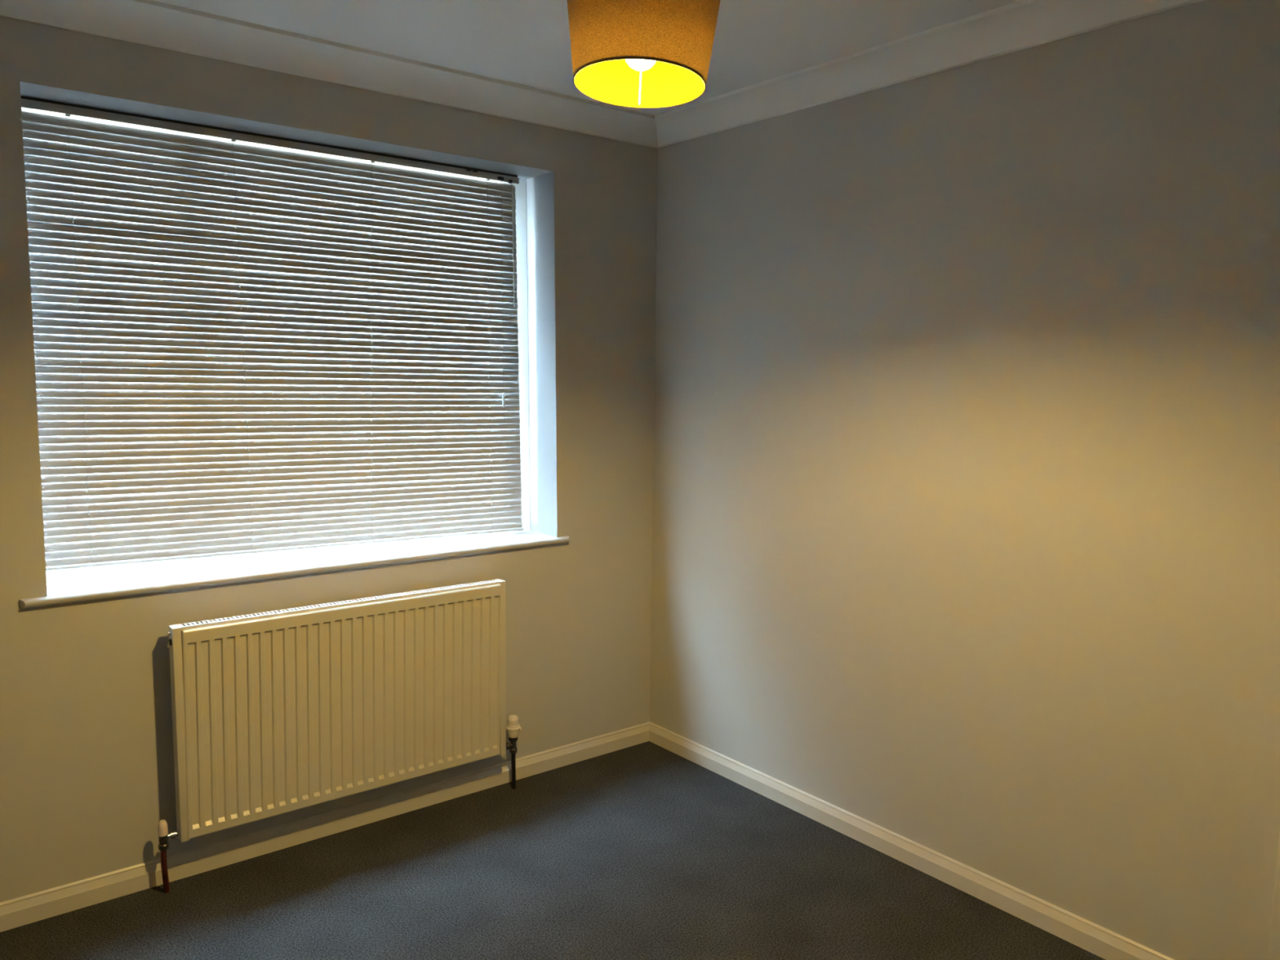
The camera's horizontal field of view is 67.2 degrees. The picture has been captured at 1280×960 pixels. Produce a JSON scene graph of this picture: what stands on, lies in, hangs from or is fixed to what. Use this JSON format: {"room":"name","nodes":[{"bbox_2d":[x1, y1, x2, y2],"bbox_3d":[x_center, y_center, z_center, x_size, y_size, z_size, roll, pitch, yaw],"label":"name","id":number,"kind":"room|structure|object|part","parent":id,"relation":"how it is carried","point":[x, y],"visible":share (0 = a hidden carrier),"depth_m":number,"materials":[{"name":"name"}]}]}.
{"room":"empty bedroom","nodes":[
{"label":"empty bedroom","id":0,"kind":"room"},
{"bbox_2d":[0,15,657,902],"bbox_3d":[-1.319,-0.010,2.822,3.300,2.485,0.270,-4,8,-39],"label":"wall","id":1,"kind":"structure","parent":0,"point":[87,770],"depth_m":2.93,"materials":[{"name":"paint"}]},
{"bbox_2d":[19,109,568,608],"bbox_3d":[-0.992,-0.384,3.018,1.698,1.311,0.276,-4,8,-39],"label":"window","id":2,"kind":"structure","parent":1,"relation":"in","point":[85,584],"depth_m":3.02,"materials":[{"name":"white plastic"}]},
{"bbox_2d":[20,95,523,570],"bbox_3d":[-1.020,-0.402,3.026,1.523,1.275,0.039,-4,8,-39],"label":"blind","id":3,"kind":"object","parent":2,"relation":"attached to","point":[239,348],"visible":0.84,"depth_m":2.92,"materials":[{"name":"plastic"}]},
{"bbox_3d":[-1.528,-0.368,2.629,0.007,1.209,0.008,-4,8,-39],"label":"ladder cord","id":4,"kind":"part","parent":3,"relation":"part of","materials":[{"name":"white fabric"}]},
{"bbox_3d":[-1.194,-0.389,2.896,0.022,1.217,0.008,-4,8,-39],"label":"ladder cord","id":5,"kind":"part","parent":3,"relation":"part of","materials":[{"name":"white fabric"}]},
{"bbox_3d":[-1.031,0.211,3.100,1.518,0.040,0.023,-4,8,-39],"label":"rail","id":6,"kind":"part","parent":3,"relation":"part of","materials":[{"name":"plastic"}]},
{"bbox_3d":[-0.877,-0.409,3.150,0.027,1.225,0.008,-4,8,-39],"label":"ladder cord","id":7,"kind":"part","parent":3,"relation":"part of","materials":[{"name":"white fabric"}]},
{"bbox_3d":[-0.535,-0.431,3.423,0.016,1.234,0.008,-4,8,-39],"label":"ladder cord","id":8,"kind":"part","parent":3,"relation":"part of","materials":[{"name":"white fabric"}]},
{"bbox_3d":[-0.486,-0.682,3.406,0.002,0.737,0.007,6,8,40],"label":"lift cord","id":9,"kind":"part","parent":3,"relation":"part of","materials":[{"name":"white fabric"}]},
{"bbox_3d":[-0.977,0.259,3.059,1.698,0.023,0.200,-4,8,-39],"label":"sill","id":10,"kind":"part","parent":2,"relation":"part of","materials":[{"name":"paint"}]},
{"bbox_2d":[0,721,649,932],"bbox_3d":[-1.243,1.103,2.833,3.300,0.072,0.015,-4,8,-39],"label":"baseboard","id":11,"kind":"structure","parent":1,"relation":"attached to","point":[49,903],"depth_m":2.96,"materials":[{"name":"white wood"}]},
{"bbox_2d":[0,0,657,148],"bbox_3d":[-1.190,-1.185,2.549,3.300,0.085,0.095,-4,8,-39],"label":"trim","id":12,"kind":"structure","parent":1,"relation":"attached to","point":[151,23],"depth_m":2.77,"materials":[{"name":"white paint"}]},
{"bbox_2d":[167,578,506,842],"bbox_3d":[-0.895,0.672,3.010,1.056,0.610,0.094,-4,8,-39],"label":"radiator","id":13,"kind":"object","parent":1,"relation":"attached to","point":[278,712],"visible":1,"depth_m":2.92,"materials":[{"name":"metal"}]},
{"bbox_2d":[157,819,179,893],"bbox_3d":[-1.312,1.048,2.693,0.059,0.211,0.027,-4,8,-39],"label":"valve","id":14,"kind":"object","parent":13,"relation":"attached to","point":[163,835],"visible":0.99,"depth_m":2.68,"materials":[{"name":"beige plastic"}]},
{"bbox_3d":[-1.277,0.704,2.679,0.030,0.610,0.047,-4,8,-39],"label":"panel","id":15,"kind":"part","parent":13,"relation":"part of","materials":[{"name":"metal"}]},
{"bbox_3d":[-0.483,0.644,3.313,0.021,0.610,0.047,-4,8,-39],"label":"panel","id":16,"kind":"part","parent":13,"relation":"part of","materials":[{"name":"metal"}]},
{"bbox_2d":[506,715,521,789],"bbox_3d":[-0.455,0.957,3.373,0.078,0.264,0.053,-4,8,-39],"label":"valve","id":17,"kind":"object","parent":13,"relation":"attached to","point":[513,727],"visible":0.99,"depth_m":3.37,"materials":[{"name":"beige plastic"}]},
{"bbox_2d":[0,741,1105,959],"bbox_3d":[-0.013,1.372,1.319,3.500,0.100,4.150,-4,8,-39],"label":"floor","id":18,"kind":"structure","parent":0,"point":[644,851],"depth_m":2.70,"materials":[{"name":"grey carpet"}]},
{"bbox_2d":[152,0,1022,115],"bbox_3d":[-0.039,-1.106,1.115,3.500,0.100,4.330,-4,8,-39],"label":"ceiling","id":19,"kind":"structure","parent":0,"point":[525,42],"depth_m":2.61,"materials":[{"name":"white paint"}]},
{"bbox_2d":[567,0,720,107],"bbox_3d":[0.008,-0.914,1.735,0.290,0.416,0.290,-4,8,-39],"label":"pendant lamp","id":20,"kind":"object","parent":19,"relation":"hanging from","point":[628,53],"visible":1,"depth_m":1.66,"materials":[{"name":"fabric"}]},
{"bbox_3d":[0.001,-0.757,1.742,0.060,0.030,0.060,1,3,-39],"label":"bulb","id":21,"kind":"part","parent":20,"relation":"part of","materials":[{"name":"white glass"}]},
{"bbox_2d":[649,0,1279,959],"bbox_3d":[1.279,0.077,2.323,0.120,2.485,4.330,-4,8,-39],"label":"wall","id":22,"kind":"structure","parent":0,"point":[966,521],"depth_m":2.58,"materials":[{"name":"paint"}]},
{"bbox_2d":[648,721,1174,959],"bbox_3d":[0.718,1.107,3.015,0.015,0.072,2.188,-4,8,-39],"label":"baseboard","id":23,"kind":"structure","parent":22,"relation":"attached to","point":[1091,937],"depth_m":2.85,"materials":[{"name":"white wood"}]},
{"bbox_2d":[654,0,1204,148],"bbox_3d":[1.266,-1.101,2.054,0.095,0.085,3.950,-4,8,-39],"label":"trim","id":24,"kind":"structure","parent":22,"relation":"attached to","point":[1022,24],"depth_m":2.69,"materials":[{"name":"white paint"}]},
{"bbox_2d":[1267,828,1279,959],"bbox_3d":[1.690,0.252,1.678,0.063,2.090,0.940,-4,8,-39],"label":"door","id":25,"kind":"structure","parent":22,"relation":"in","point":[1274,940],"depth_m":2.13,"materials":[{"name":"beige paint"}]}
]}

